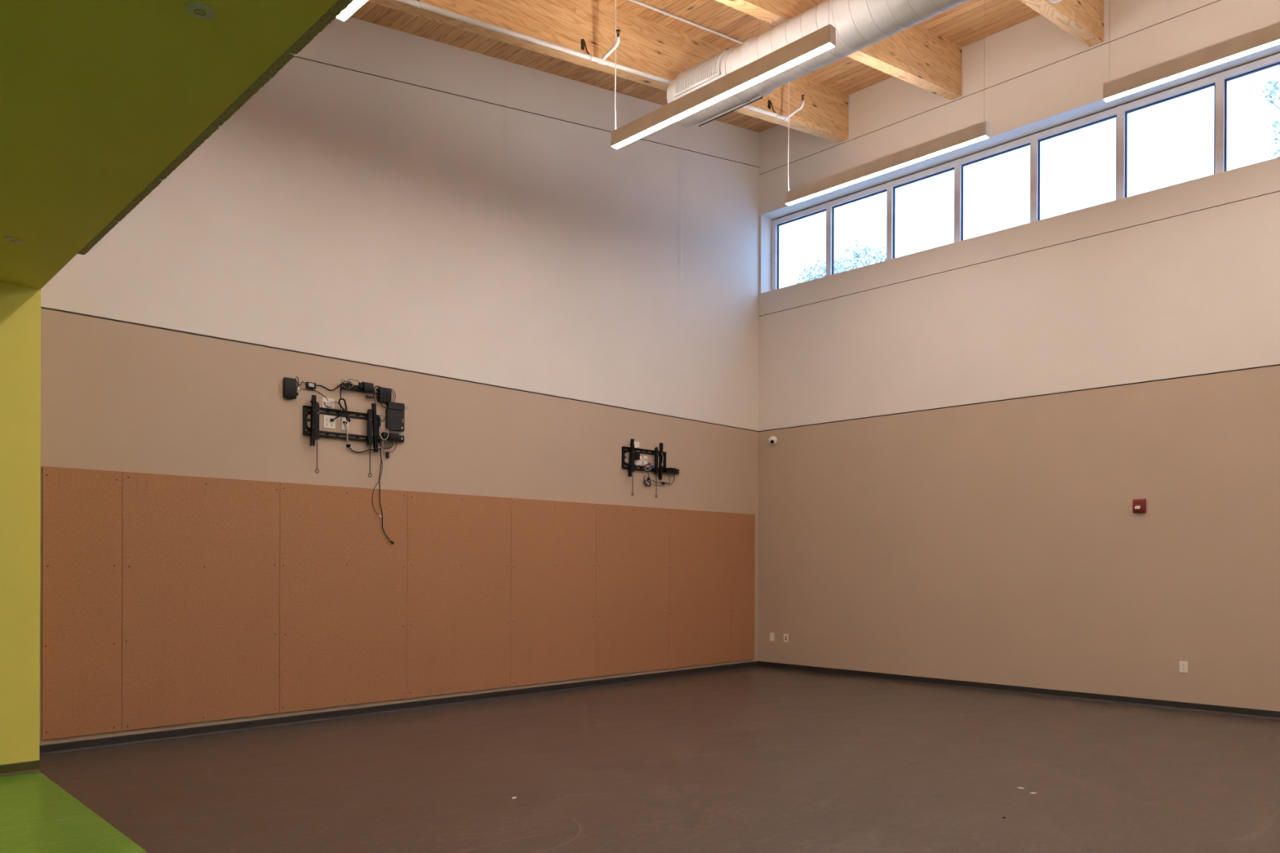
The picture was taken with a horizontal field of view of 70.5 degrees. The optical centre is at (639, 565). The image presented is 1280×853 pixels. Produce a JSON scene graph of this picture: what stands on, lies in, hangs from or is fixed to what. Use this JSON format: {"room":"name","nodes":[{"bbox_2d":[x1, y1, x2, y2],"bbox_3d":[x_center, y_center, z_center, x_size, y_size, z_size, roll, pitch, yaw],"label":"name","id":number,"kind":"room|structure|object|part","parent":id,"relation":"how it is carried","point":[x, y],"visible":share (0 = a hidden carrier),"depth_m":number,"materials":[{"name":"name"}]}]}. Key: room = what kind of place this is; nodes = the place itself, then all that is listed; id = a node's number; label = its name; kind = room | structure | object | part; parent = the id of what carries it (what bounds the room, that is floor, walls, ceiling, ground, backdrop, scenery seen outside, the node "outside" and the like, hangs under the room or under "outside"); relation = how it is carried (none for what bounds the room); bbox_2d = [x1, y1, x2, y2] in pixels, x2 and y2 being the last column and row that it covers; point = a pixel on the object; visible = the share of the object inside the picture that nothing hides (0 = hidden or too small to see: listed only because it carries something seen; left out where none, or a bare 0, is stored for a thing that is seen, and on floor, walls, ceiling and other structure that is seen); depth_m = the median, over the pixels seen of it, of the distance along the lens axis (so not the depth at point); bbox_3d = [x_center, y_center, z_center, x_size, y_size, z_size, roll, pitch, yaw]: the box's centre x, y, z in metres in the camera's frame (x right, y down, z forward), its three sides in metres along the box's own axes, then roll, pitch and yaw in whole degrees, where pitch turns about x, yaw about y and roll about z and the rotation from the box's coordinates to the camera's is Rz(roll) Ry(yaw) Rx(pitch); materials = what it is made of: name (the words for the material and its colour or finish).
{"room":"community hall","nodes":[
{"label":"community hall","id":0,"kind":"room"},
{"bbox_2d":[0,281,40,764],"bbox_3d":[-6.689,-0.246,3.875,6.898,3.250,0.580,0,0,-45],"label":"wall","id":1,"kind":"structure","parent":0,"point":[20,305],"depth_m":6.02,"materials":[{"name":"yellow paint"}]},
{"bbox_2d":[0,760,39,777],"bbox_3d":[-6.481,1.341,3.662,6.898,0.076,0.021,0,0,-45],"label":"baseboard","id":2,"kind":"structure","parent":1,"relation":"attached to","point":[31,766],"depth_m":6.02,"materials":[{"name":"grey rubber"}]},
{"bbox_2d":[0,0,337,288],"bbox_3d":[-2.473,-1.958,-0.344,6.905,0.200,12.500,0,0,-45],"label":"ceiling","id":3,"kind":"structure","parent":0,"point":[98,98],"depth_m":3.57,"materials":[{"name":"green paint"}]},
{"bbox_2d":[3,236,22,243],"bbox_3d":[-3.582,-1.857,5.177,0.094,0.008,0.094,0,0,-45],"label":"sprinkler cover","id":4,"kind":"object","parent":3,"relation":"attached to","point":[14,240],"visible":1,"depth_m":5.17,"materials":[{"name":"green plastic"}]},
{"bbox_2d":[184,1,215,19],"bbox_3d":[-1.470,-1.851,3.026,0.094,0.008,0.094,0,0,-45],"label":"sprinkler cover","id":5,"kind":"object","parent":3,"relation":"attached to","point":[197,10],"visible":1,"depth_m":3.02,"materials":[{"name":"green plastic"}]},
{"bbox_2d":[39,16,759,745],"bbox_3d":[-3.833,-2.357,7.322,15.800,7.490,0.280,0,0,-45],"label":"wall","id":6,"kind":"structure","parent":0,"point":[337,212],"depth_m":8.86,"materials":[{"name":"white paint"}]},
{"bbox_2d":[41,466,122,740],"bbox_3d":[-4.170,0.276,6.782,0.519,1.994,0.020,0,0,-45],"label":"wall panel","id":7,"kind":"object","parent":6,"relation":"attached to","point":[82,508],"visible":1,"depth_m":6.77,"materials":[{"name":"wood"}]},
{"bbox_2d":[121,471,279,731],"bbox_3d":[-3.552,0.278,7.398,1.222,1.994,0.020,0,0,-45],"label":"wall panel","id":8,"kind":"object","parent":6,"relation":"attached to","point":[200,555],"visible":1,"depth_m":7.35,"materials":[{"name":"wood"}]},
{"bbox_2d":[283,377,299,399],"bbox_3d":[-3.034,-1.541,7.891,0.141,0.180,0.046,0,0,-45],"label":"box","id":9,"kind":"object","parent":6,"relation":"attached to","point":[289,384],"visible":1,"depth_m":7.86,"materials":[{"name":"black plastic"}]},
{"bbox_2d":[306,382,315,389],"bbox_3d":[-2.913,-1.593,8.021,0.084,0.053,0.033,0,0,-45],"label":"power adapter","id":10,"kind":"object","parent":6,"relation":"attached to","point":[309,384],"visible":1,"depth_m":8.01,"materials":[{"name":"black plastic"}]},
{"bbox_2d":[295,376,306,386],"bbox_3d":[-2.973,-1.604,7.952,0.014,0.093,0.113,0,0,38],"label":"lead","id":11,"kind":"object","parent":10,"relation":"attached to","point":[296,376],"visible":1,"depth_m":7.92,"materials":[{"name":"black plastic"}]},
{"bbox_2d":[322,397,333,408],"bbox_3d":[-2.796,-1.459,8.140,0.111,0.093,0.030,0,0,-45],"label":"plate","id":12,"kind":"object","parent":6,"relation":"attached to","point":[326,404],"visible":1,"depth_m":8.13,"materials":[{"name":"white plastic"}]},
{"bbox_2d":[323,401,333,408],"bbox_3d":[-2.794,-1.439,8.137,0.096,0.050,0.023,0,0,-45],"label":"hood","id":13,"kind":"object","parent":12,"relation":"attached to","point":[326,404],"depth_m":8.13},
{"bbox_2d":[323,414,335,428],"bbox_3d":[-2.796,-1.292,8.156,0.110,0.113,0.008,0,0,-45],"label":"power outlet","id":14,"kind":"object","parent":6,"relation":"attached to","point":[326,423],"visible":1,"depth_m":8.15,"materials":[{"name":"white plastic"}]},
{"bbox_2d":[279,482,407,713],"bbox_3d":[-2.680,0.281,8.267,1.235,1.994,0.020,0,0,-45],"label":"wall panel","id":15,"kind":"object","parent":6,"relation":"attached to","point":[343,583],"visible":1,"depth_m":8.22,"materials":[{"name":"wood"}]},
{"bbox_2d":[341,417,348,430],"bbox_3d":[-2.689,-1.289,8.259,0.064,0.113,0.012,0,0,-45],"label":"data plate","id":16,"kind":"object","parent":6,"relation":"attached to","point":[344,420],"visible":0.9,"depth_m":8.25,"materials":[{"name":"white plastic"}]},
{"bbox_2d":[344,422,348,444],"bbox_3d":[-2.673,-1.196,8.245,0.041,0.211,0.037,0,0,5],"label":"cable","id":17,"kind":"object","parent":16,"relation":"attached to","point":[344,423],"visible":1,"depth_m":8.24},
{"bbox_2d":[302,395,391,477],"bbox_3d":[-2.644,-1.160,8.248,0.837,0.686,0.091,0,0,-45],"label":"bracket","id":18,"kind":"object","parent":6,"relation":"attached to","point":[372,418],"depth_m":8.22,"materials":[{"name":"black metal"}]},
{"bbox_3d":[-2.884,-1.279,7.997,0.040,0.451,0.036,0,0,-45],"label":"bracket arm","id":19,"kind":"part","parent":18,"relation":"part of","materials":[{"name":"black metal"}]},
{"bbox_3d":[-2.863,-0.986,8.032,0.008,0.267,0.015,0,0,-11],"label":"pull cord","id":20,"kind":"part","parent":18,"relation":"part of","materials":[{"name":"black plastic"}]},
{"bbox_2d":[329,398,351,422],"bbox_3d":[-2.698,-1.400,8.158,0.178,0.211,0.071,0,0,-17],"label":"bundle","id":21,"kind":"object","parent":18,"relation":"hanging from","point":[344,411],"visible":1,"depth_m":8.15,"materials":[{"name":"black plastic"}]},
{"bbox_3d":[-2.696,-1.279,8.236,0.746,0.256,0.034,0,0,-45],"label":"wall plate","id":22,"kind":"part","parent":18,"relation":"part of","materials":[{"name":"black metal"}]},
{"bbox_2d":[349,446,379,451],"bbox_3d":[-2.546,-1.079,8.368,0.311,0.063,0.027,0,0,-42],"label":"cable","id":23,"kind":"object","parent":18,"relation":"hanging from","point":[349,446],"visible":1,"depth_m":8.36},
{"bbox_2d":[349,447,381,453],"bbox_3d":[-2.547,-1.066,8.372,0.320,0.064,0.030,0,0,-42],"label":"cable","id":24,"kind":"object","parent":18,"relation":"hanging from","point":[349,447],"visible":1,"depth_m":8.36,"materials":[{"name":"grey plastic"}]},
{"bbox_3d":[-2.501,-0.984,8.392,0.008,0.267,0.015,0,0,-11],"label":"pull cord","id":25,"kind":"part","parent":18,"relation":"part of","materials":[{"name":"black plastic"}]},
{"bbox_3d":[-2.463,-1.277,8.417,0.052,0.451,0.036,0,0,-45],"label":"bracket arm","id":26,"kind":"part","parent":18,"relation":"part of","materials":[{"name":"black metal"}]},
{"bbox_2d":[372,448,382,515],"bbox_3d":[-2.449,-0.789,8.461,0.109,0.654,0.023,0,0,-45],"label":"hanging wire","id":27,"kind":"object","parent":18,"relation":"hanging from","point":[380,449],"visible":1,"depth_m":8.46,"materials":[{"name":"black plastic"}]},
{"bbox_2d":[378,436,390,540],"bbox_3d":[-2.391,-0.713,8.511,0.131,0.974,0.030,0,0,-45],"label":"hanging cable","id":28,"kind":"object","parent":18,"relation":"hanging from","point":[380,437],"visible":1,"depth_m":8.48,"materials":[{"name":"black plastic"}]},
{"bbox_2d":[382,431,387,439],"bbox_3d":[-2.392,-1.217,8.492,0.048,0.062,0.034,0,0,-45],"label":"plug","id":29,"kind":"object","parent":18,"relation":"attached to","point":[384,435],"visible":1,"depth_m":8.47,"materials":[{"name":"black plastic"}]},
{"bbox_3d":[-2.384,-1.186,8.477,0.144,0.196,0.049,0,0,-45],"label":"cable coil","id":30,"kind":"part","parent":18,"relation":"part of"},
{"bbox_3d":[-2.400,-1.097,8.502,0.080,0.067,0.027,0,0,-45],"label":"cable","id":31,"kind":"object","parent":18,"relation":"hanging from","visible":0},
{"bbox_2d":[386,451,389,457],"bbox_3d":[-2.381,-1.042,8.543,0.026,0.064,0.022,0,0,-45],"label":"dongle","id":32,"kind":"object","parent":31,"relation":"hanging from","point":[387,452],"visible":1,"depth_m":8.54,"materials":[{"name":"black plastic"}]},
{"bbox_3d":[-2.465,-1.554,8.417,0.032,0.153,0.022,0,0,-45],"label":"lead","id":33,"kind":"object","parent":18,"relation":"hanging from","visible":0},
{"bbox_2d":[365,395,373,398],"bbox_3d":[-2.505,-1.561,8.393,0.070,0.021,0.022,0,0,-45],"label":"plug","id":34,"kind":"object","parent":33,"relation":"attached to","point":[366,396],"visible":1,"depth_m":8.38,"materials":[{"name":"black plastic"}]},
{"bbox_2d":[341,382,373,393],"bbox_3d":[-2.591,-1.640,8.320,0.304,0.074,0.062,0,0,-45],"label":"power strip","id":35,"kind":"object","parent":6,"relation":"attached to","point":[355,388],"visible":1,"depth_m":8.31,"materials":[{"name":"black plastic"}]},
{"bbox_2d":[340,378,359,390],"bbox_3d":[-2.631,-1.646,8.245,0.192,0.106,0.038,0,0,-45],"label":"cable tangle","id":36,"kind":"object","parent":35,"relation":"attached to","point":[348,383],"visible":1,"depth_m":8.22,"materials":[{"name":"black plastic"}]},
{"bbox_2d":[315,382,344,391],"bbox_3d":[-2.783,-1.616,8.148,0.266,0.088,0.037,0,0,-37],"label":"lead","id":37,"kind":"object","parent":36,"relation":"attached to","point":[341,383],"visible":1,"depth_m":8.15,"materials":[{"name":"black plastic"}]},
{"bbox_2d":[362,382,373,391],"bbox_3d":[-2.510,-1.646,8.365,0.095,0.079,0.036,0,0,-45],"label":"plug","id":38,"kind":"object","parent":35,"relation":"attached to","point":[367,387],"visible":1,"depth_m":8.35,"materials":[{"name":"black plastic"}]},
{"bbox_2d":[374,386,391,403],"bbox_3d":[-2.415,-1.599,8.502,0.161,0.136,0.054,0,0,-45],"label":"splitter","id":39,"kind":"object","parent":6,"relation":"attached to","point":[384,394],"visible":1,"depth_m":8.49,"materials":[{"name":"black plastic"}]},
{"bbox_2d":[381,433,404,442],"bbox_3d":[-2.345,-1.208,8.586,0.230,0.065,0.035,0,0,-45],"label":"power strip","id":40,"kind":"object","parent":6,"relation":"attached to","point":[401,437],"visible":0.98,"depth_m":8.63,"materials":[{"name":"black plastic"}]},
{"bbox_2d":[387,432,399,441],"bbox_3d":[-2.326,-1.213,8.556,0.103,0.077,0.036,0,0,-45],"label":"plug","id":41,"kind":"object","parent":40,"relation":"attached to","point":[394,437],"visible":1,"depth_m":8.54,"materials":[{"name":"black plastic"}]},
{"bbox_2d":[385,401,407,431],"bbox_3d":[-2.309,-1.412,8.611,0.215,0.261,0.050,0,0,-45],"label":"computer","id":42,"kind":"object","parent":6,"relation":"attached to","point":[394,419],"visible":1,"depth_m":8.57,"materials":[{"name":"grey plastic"}]},
{"bbox_2d":[39,661,758,755],"bbox_3d":[-1.400,1.358,9.547,8.595,0.076,0.021,0,0,-45],"label":"baseboard","id":43,"kind":"structure","parent":6,"relation":"attached to","point":[135,739],"depth_m":8.25,"materials":[{"name":"grey rubber"}]},
{"bbox_2d":[40,306,758,431],"bbox_3d":[-1.401,-1.869,9.601,8.655,0.018,0.048,0,0,-45],"label":"trim","id":44,"kind":"structure","parent":6,"relation":"attached to","point":[41,307],"depth_m":8.28,"materials":[{"name":"metal"}]},
{"bbox_2d":[406,490,511,698],"bbox_3d":[-1.806,0.283,9.139,1.229,1.994,0.020,0,0,-45],"label":"wall panel","id":45,"kind":"object","parent":6,"relation":"attached to","point":[459,597],"visible":1,"depth_m":9.11,"materials":[{"name":"wood"}]},
{"bbox_2d":[502,61,511,300],"bbox_3d":[-1.399,-4.048,9.546,0.100,2.487,0.006,0,0,-45],"label":"trim","id":46,"kind":"structure","parent":6,"relation":"attached to","point":[507,67],"depth_m":9.54,"materials":[{"name":"white paint"}]},
{"bbox_2d":[294,55,759,167],"bbox_3d":[-1.392,-4.829,9.555,8.600,1.432,0.014,0,0,-45],"label":"trim","id":47,"kind":"structure","parent":6,"relation":"attached to","point":[295,55],"depth_m":9.35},
{"bbox_2d":[510,497,595,686],"bbox_3d":[-0.941,0.286,10.001,1.209,1.994,0.020,0,0,-45],"label":"wall panel","id":48,"kind":"object","parent":6,"relation":"attached to","point":[553,629],"visible":1,"depth_m":9.96,"materials":[{"name":"wood"}]},
{"bbox_2d":[595,503,669,676],"bbox_3d":[-0.078,0.289,10.861,1.222,1.994,0.020,0,0,-45],"label":"wall panel","id":49,"kind":"object","parent":6,"relation":"attached to","point":[633,542],"visible":1,"depth_m":10.82,"materials":[{"name":"wood"}]},
{"bbox_2d":[634,441,639,448],"bbox_3d":[-0.044,-1.442,10.883,0.119,0.093,0.030,0,0,-45],"label":"plate","id":50,"kind":"object","parent":6,"relation":"attached to","point":[636,443],"visible":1,"depth_m":10.89,"materials":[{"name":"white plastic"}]},
{"bbox_2d":[634,456,642,465],"bbox_3d":[-0.022,-1.268,10.921,0.127,0.106,0.008,0,0,-45],"label":"power outlet","id":51,"kind":"object","parent":6,"relation":"attached to","point":[640,460],"visible":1,"depth_m":10.93,"materials":[{"name":"white plastic"}]},
{"bbox_2d":[634,452,639,460],"bbox_3d":[-0.036,-1.311,10.872,0.060,0.087,0.042,0,0,-45],"label":"plug","id":52,"kind":"object","parent":51,"relation":"attached to","point":[637,455],"visible":1,"depth_m":10.85,"materials":[{"name":"black plastic"}]},
{"bbox_2d":[622,439,666,497],"bbox_3d":[0.072,-1.165,10.970,0.746,0.675,0.072,0,0,-45],"label":"bracket","id":53,"kind":"object","parent":6,"relation":"attached to","point":[632,450],"depth_m":10.98,"materials":[{"name":"black metal"}]},
{"bbox_3d":[-0.105,-1.278,10.768,0.072,0.451,0.036,0,0,-45],"label":"bracket arm","id":54,"kind":"part","parent":53,"relation":"part of","materials":[{"name":"black metal"}]},
{"bbox_3d":[0.059,-1.278,10.983,0.746,0.256,0.034,0,0,-45],"label":"wall plate","id":55,"kind":"part","parent":53,"relation":"part of","materials":[{"name":"black metal"}]},
{"bbox_3d":[0.093,-1.025,10.994,0.153,0.129,0.032,0,0,-45],"label":"cable coil","id":56,"kind":"part","parent":53,"relation":"part of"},
{"bbox_3d":[0.098,-1.184,10.973,0.117,0.085,0.015,0,0,-45],"label":"cable coil","id":57,"kind":"part","parent":53,"relation":"part of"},
{"bbox_3d":[0.255,-1.277,11.126,0.044,0.451,0.036,0,0,-45],"label":"bracket arm","id":58,"kind":"part","parent":53,"relation":"part of","materials":[{"name":"black metal"}]},
{"bbox_3d":[0.396,-1.180,11.317,0.246,0.059,0.037,0,0,-45],"label":"power strip","id":59,"kind":"object","parent":53,"relation":"attached to","visible":0},
{"bbox_2d":[665,467,669,472],"bbox_3d":[0.335,-1.176,11.210,0.046,0.063,0.030,0,0,-45],"label":"plug","id":60,"kind":"object","parent":59,"relation":"attached to","point":[667,469],"visible":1,"depth_m":11.20,"materials":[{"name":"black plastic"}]},
{"bbox_2d":[668,467,675,473],"bbox_3d":[0.398,-1.179,11.269,0.120,0.067,0.036,0,0,-45],"label":"plug","id":61,"kind":"object","parent":59,"relation":"attached to","point":[672,470],"visible":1,"depth_m":11.25,"materials":[{"name":"black plastic"}]},
{"bbox_2d":[643,456,647,464],"bbox_3d":[0.069,-1.277,11.010,0.064,0.099,0.009,0,0,-45],"label":"data plate","id":62,"kind":"object","parent":6,"relation":"attached to","point":[645,462],"visible":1,"depth_m":11.00,"materials":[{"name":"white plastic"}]},
{"bbox_2d":[677,124,683,344],"bbox_3d":[0.510,-4.265,11.448,0.100,2.933,0.006,0,0,-45],"label":"trim","id":63,"kind":"structure","parent":6,"relation":"attached to","point":[680,153],"depth_m":11.44,"materials":[{"name":"white paint"}]},
{"bbox_2d":[668,508,731,668],"bbox_3d":[0.785,0.291,11.722,1.212,1.994,0.020,0,0,-45],"label":"wall panel","id":64,"kind":"object","parent":6,"relation":"attached to","point":[700,568],"visible":1,"depth_m":11.70,"materials":[{"name":"wood"}]},
{"bbox_2d":[730,512,755,661],"bbox_3d":[1.397,0.293,12.331,0.511,1.994,0.020,0,0,-45],"label":"wall panel","id":65,"kind":"object","parent":6,"relation":"attached to","point":[743,525],"visible":1,"depth_m":12.32,"materials":[{"name":"wood"}]},
{"bbox_2d":[0,666,1279,852],"bbox_3d":[0.560,1.477,2.902,15.800,0.150,12.800,0,0,-45],"label":"floor","id":66,"kind":"structure","parent":0,"point":[755,759],"depth_m":5.92,"materials":[{"name":"concrete"}]},
{"bbox_2d":[350,0,1039,132],"bbox_3d":[0.587,-4.861,2.683,16.100,2.914,13.080,0,0,-45],"label":"ceiling","id":67,"kind":"structure","parent":0,"point":[971,21],"depth_m":9.57,"materials":[{"name":"brown wood"}]},
{"bbox_2d":[336,0,368,21],"bbox_3d":[-1.278,-4.329,5.494,0.076,1.053,2.324,0,0,-45],"label":"pendant lamp","id":68,"kind":"object","parent":67,"relation":"hanging from","point":[355,5],"visible":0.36,"depth_m":6.20,"materials":[{"name":"white"}]},
{"bbox_2d":[367,0,848,142],"bbox_3d":[-0.480,-5.018,8.534,8.750,2.028,0.135,0,0,-45],"label":"roof beam","id":69,"kind":"structure","parent":67,"relation":"attached to","point":[646,46],"depth_m":8.72,"materials":[{"name":"brown wood"}]},
{"bbox_2d":[395,0,804,121],"bbox_3d":[-0.747,-4.674,7.938,7.138,1.380,0.335,0,0,-45],"label":"pipe","id":70,"kind":"object","parent":69,"relation":"attached to","point":[602,60],"visible":0.99,"depth_m":8.17,"materials":[{"name":"metal"}]},
{"bbox_2d":[628,0,743,44],"bbox_3d":[-0.159,-5.312,8.461,4.604,0.786,0.040,0,0,-45],"label":"conduit","id":71,"kind":"object","parent":67,"relation":"attached to","point":[665,13],"visible":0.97,"depth_m":9.06,"materials":[{"name":"metal"}]},
{"bbox_2d":[610,0,835,149],"bbox_3d":[0.592,-4.576,7.521,0.076,1.459,2.360,0,0,-45],"label":"pendant lamp","id":72,"kind":"object","parent":67,"relation":"hanging from","point":[818,42],"visible":1,"depth_m":7.36,"materials":[{"name":"white"}]},
{"bbox_3d":[-0.222,-4.639,8.341,0.024,1.326,0.013,0,0,19],"label":"power cord","id":73,"kind":"part","parent":72,"relation":"part of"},
{"bbox_2d":[715,0,961,100],"bbox_3d":[0.586,-5.014,7.465,8.750,2.028,0.135,0,0,-45],"label":"roof beam","id":74,"kind":"structure","parent":67,"relation":"attached to","point":[917,55],"depth_m":9.65,"materials":[{"name":"brown wood"}]},
{"bbox_2d":[666,0,968,127],"bbox_3d":[4.220,-4.860,5.108,0.502,1.146,10.785,0,0,-45],"label":"air duct","id":75,"kind":"object","parent":74,"relation":"hanging from","point":[859,24],"visible":0.88,"depth_m":7.72,"materials":[{"name":"metal"}]},
{"bbox_2d":[673,48,728,96],"bbox_3d":[0.573,-4.628,8.515,0.143,0.284,0.560,0,0,-45],"label":"grille","id":76,"kind":"object","parent":75,"relation":"attached to","point":[710,69],"depth_m":8.47,"materials":[{"name":"metal"}]},
{"bbox_2d":[699,94,764,124],"bbox_3d":[0.895,-4.415,8.696,0.121,0.153,0.760,0,0,-45],"label":"grille","id":77,"kind":"object","parent":75,"relation":"attached to","point":[758,97],"depth_m":8.64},
{"bbox_2d":[785,61,989,205],"bbox_3d":[2.492,-4.920,9.462,0.076,1.659,2.336,0,0,-45],"label":"pendant lamp","id":78,"kind":"object","parent":67,"relation":"hanging from","point":[980,131],"visible":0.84,"depth_m":9.34,"materials":[{"name":"white"}]},
{"bbox_3d":[1.686,-4.983,10.273,0.024,1.526,0.013,0,0,19],"label":"power cord","id":79,"kind":"part","parent":78,"relation":"part of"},
{"bbox_2d":[1048,0,1062,3],"bbox_3d":[3.714,-5.371,8.089,0.048,0.694,0.124,0,0,-45],"label":"branch","id":80,"kind":"object","parent":67,"relation":"attached to","point":[1050,1],"visible":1,"depth_m":8.09,"materials":[{"name":"white paint"}]},
{"bbox_2d":[1019,0,1103,47],"bbox_3d":[1.673,-5.011,6.374,8.750,2.028,0.135,0,0,-45],"label":"roof beam","id":81,"kind":"structure","parent":67,"relation":"attached to","point":[1083,20],"depth_m":8.96,"materials":[{"name":"brown wood"}]},
{"bbox_2d":[1102,0,1279,102],"bbox_3d":[4.909,-4.918,7.144,0.076,1.671,2.329,0,0,-45],"label":"pendant lamp","id":82,"kind":"object","parent":67,"relation":"hanging from","point":[1262,38],"visible":1,"depth_m":7.47,"materials":[{"name":"white"}]},
{"bbox_2d":[757,0,1279,711],"bbox_3d":[6.167,-2.365,8.267,0.300,7.570,12.500,0,0,-45],"label":"wall","id":83,"kind":"structure","parent":0,"point":[1002,542],"depth_m":9.88,"materials":[{"name":"beige paint"}]},
{"bbox_2d":[769,632,774,640],"bbox_3d":[1.808,0.981,12.411,0.008,0.110,0.074,0,0,-45],"label":"blank plate","id":84,"kind":"object","parent":83,"relation":"attached to","point":[771,634],"visible":1,"depth_m":12.41,"materials":[{"name":"white plastic"}]},
{"bbox_2d":[768,435,777,445],"bbox_3d":[1.797,-1.706,12.379,0.081,0.124,0.124,0,0,-45],"label":"security camera","id":85,"kind":"object","parent":83,"relation":"attached to","point":[772,440],"visible":1,"depth_m":12.36,"materials":[{"name":"white plastic"}]},
{"bbox_2d":[783,633,788,642],"bbox_3d":[1.972,0.980,12.246,0.010,0.112,0.077,0,0,-45],"label":"electrical outlet","id":86,"kind":"object","parent":83,"relation":"attached to","point":[785,635],"visible":1,"depth_m":12.24,"materials":[{"name":"white plastic"}]},
{"bbox_2d":[839,94,849,143],"bbox_3d":[2.619,-5.720,11.616,0.012,0.584,0.151,0,0,-45],"label":"trim","id":87,"kind":"structure","parent":83,"relation":"attached to","point":[848,95],"depth_m":11.56,"materials":[{"name":"white paint"}]},
{"bbox_2d":[950,46,963,102],"bbox_3d":[3.686,-5.716,10.546,0.012,0.584,0.151,0,0,-45],"label":"trim","id":88,"kind":"structure","parent":83,"relation":"attached to","point":[962,96],"depth_m":10.49,"materials":[{"name":"white paint"}]},
{"bbox_2d":[760,0,1220,174],"bbox_3d":[6.074,-5.413,8.165,0.011,0.008,12.500,0,0,-45],"label":"trim","id":89,"kind":"structure","parent":83,"relation":"attached to","point":[1218,0],"depth_m":10.10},
{"bbox_2d":[757,661,1279,719],"bbox_3d":[6.041,1.381,8.154,0.021,0.076,12.500,0,0,-45],"label":"baseboard","id":90,"kind":"structure","parent":83,"relation":"attached to","point":[1236,711],"depth_m":9.81,"materials":[{"name":"grey rubber"}]},
{"bbox_2d":[758,364,1279,431],"bbox_3d":[6.080,-1.846,8.191,0.048,0.018,12.512,0,0,-45],"label":"trim","id":91,"kind":"structure","parent":83,"relation":"attached to","point":[1277,364],"depth_m":9.83,"materials":[{"name":"metal"}]},
{"bbox_2d":[759,190,1279,316],"bbox_3d":[6.067,-3.445,8.165,0.011,0.009,12.500,0,0,-45],"label":"trim","id":92,"kind":"structure","parent":83,"relation":"attached to","point":[1279,190],"depth_m":9.83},
{"bbox_2d":[771,51,1279,290],"bbox_3d":[5.071,-4.306,9.547,0.075,1.088,9.061,0,0,-45],"label":"window","id":93,"kind":"structure","parent":83,"relation":"in","point":[1219,80],"depth_m":10.15,"materials":[{"name":"grey metal"}]},
{"bbox_2d":[1088,0,1105,48],"bbox_3d":[4.773,-5.713,9.456,0.012,0.584,0.151,0,0,-45],"label":"trim","id":94,"kind":"structure","parent":83,"relation":"attached to","point":[1104,42],"depth_m":9.40,"materials":[{"name":"white paint"}]},
{"bbox_2d":[1133,498,1146,512],"bbox_3d":[5.031,-0.602,9.142,0.066,0.140,0.122,0,0,-45],"label":"fire alarm strobe","id":95,"kind":"object","parent":83,"relation":"attached to","point":[1139,504],"visible":1,"depth_m":9.12,"materials":[{"name":"red plastic"}]},
{"bbox_2d":[1179,661,1187,672],"bbox_3d":[5.328,0.995,8.880,0.009,0.111,0.073,0,0,-45],"label":"power outlet","id":96,"kind":"object","parent":83,"relation":"attached to","point":[1183,664],"visible":1,"depth_m":8.88,"materials":[{"name":"white plastic"}]},
{"bbox_3d":[-0.132,-3.311,1.986,0.306,2.522,12.500,0,0,-45],"label":"wall","id":97,"kind":"structure","parent":0,"visible":0},
{"bbox_2d":[77,220,118,254],"bbox_3d":[-3.094,-3.037,5.169,0.041,2.346,0.735,0,0,-44],"label":"board","id":98,"kind":"object","parent":97,"relation":"attached to","point":[112,224],"visible":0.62,"depth_m":5.16,"materials":[{"name":"brown wood"}]},
{"bbox_2d":[111,177,162,222],"bbox_3d":[-2.576,-3.035,4.637,0.041,2.346,0.740,0,0,-44],"label":"board","id":99,"kind":"object","parent":97,"relation":"attached to","point":[155,183],"visible":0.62,"depth_m":4.61,"materials":[{"name":"brown wood"}]},
{"bbox_2d":[155,124,218,180],"bbox_3d":[-2.053,-3.034,4.099,0.041,2.346,0.750,0,0,-44],"label":"board","id":100,"kind":"object","parent":97,"relation":"attached to","point":[206,133],"visible":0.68,"depth_m":4.07,"materials":[{"name":"brown wood"}]},
{"bbox_2d":[211,50,294,125],"bbox_3d":[-1.527,-3.032,3.558,0.041,2.346,0.750,0,0,-44],"label":"board","id":101,"kind":"object","parent":97,"relation":"attached to","point":[286,56],"visible":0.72,"depth_m":3.52,"materials":[{"name":"brown wood"}]},
{"bbox_2d":[286,0,354,53],"bbox_3d":[-1.001,-3.030,3.016,0.041,2.346,0.750,0,0,-44],"label":"board","id":102,"kind":"object","parent":97,"relation":"attached to","point":[320,24],"visible":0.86,"depth_m":3.12,"materials":[{"name":"paint"}]},
{"label":"outside","id":103,"kind":"structure","parent":0,"visible":0},
{"bbox_3d":[30.070,1.996,40.933,79.700,0.200,120.000,0,0,-45],"label":"ground","id":104,"kind":"structure","parent":103,"visible":0},
{"bbox_2d":[791,256,851,285],"bbox_3d":[5.284,-3.540,26.218,1.419,10.728,1.966,0,0,-45],"label":"tree","id":105,"kind":"object","parent":104,"relation":"on","point":[837,266],"visible":0.12,"depth_m":26.03,"materials":[{"name":"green plant"}]},
{"bbox_2d":[835,239,886,272],"bbox_3d":[7.405,-4.420,29.869,1.722,12.504,2.449,0,0,-45],"label":"tree","id":106,"kind":"object","parent":104,"relation":"on","point":[865,249],"visible":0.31,"depth_m":29.61,"materials":[{"name":"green plant"}]},
{"bbox_2d":[1258,64,1279,157],"bbox_3d":[13.651,-4.815,17.595,1.784,13.333,2.761,0,0,-45],"label":"tree","id":107,"kind":"object","parent":104,"relation":"on","point":[1275,87],"visible":0.62,"depth_m":18.35,"materials":[{"name":"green plant"}]}
]}

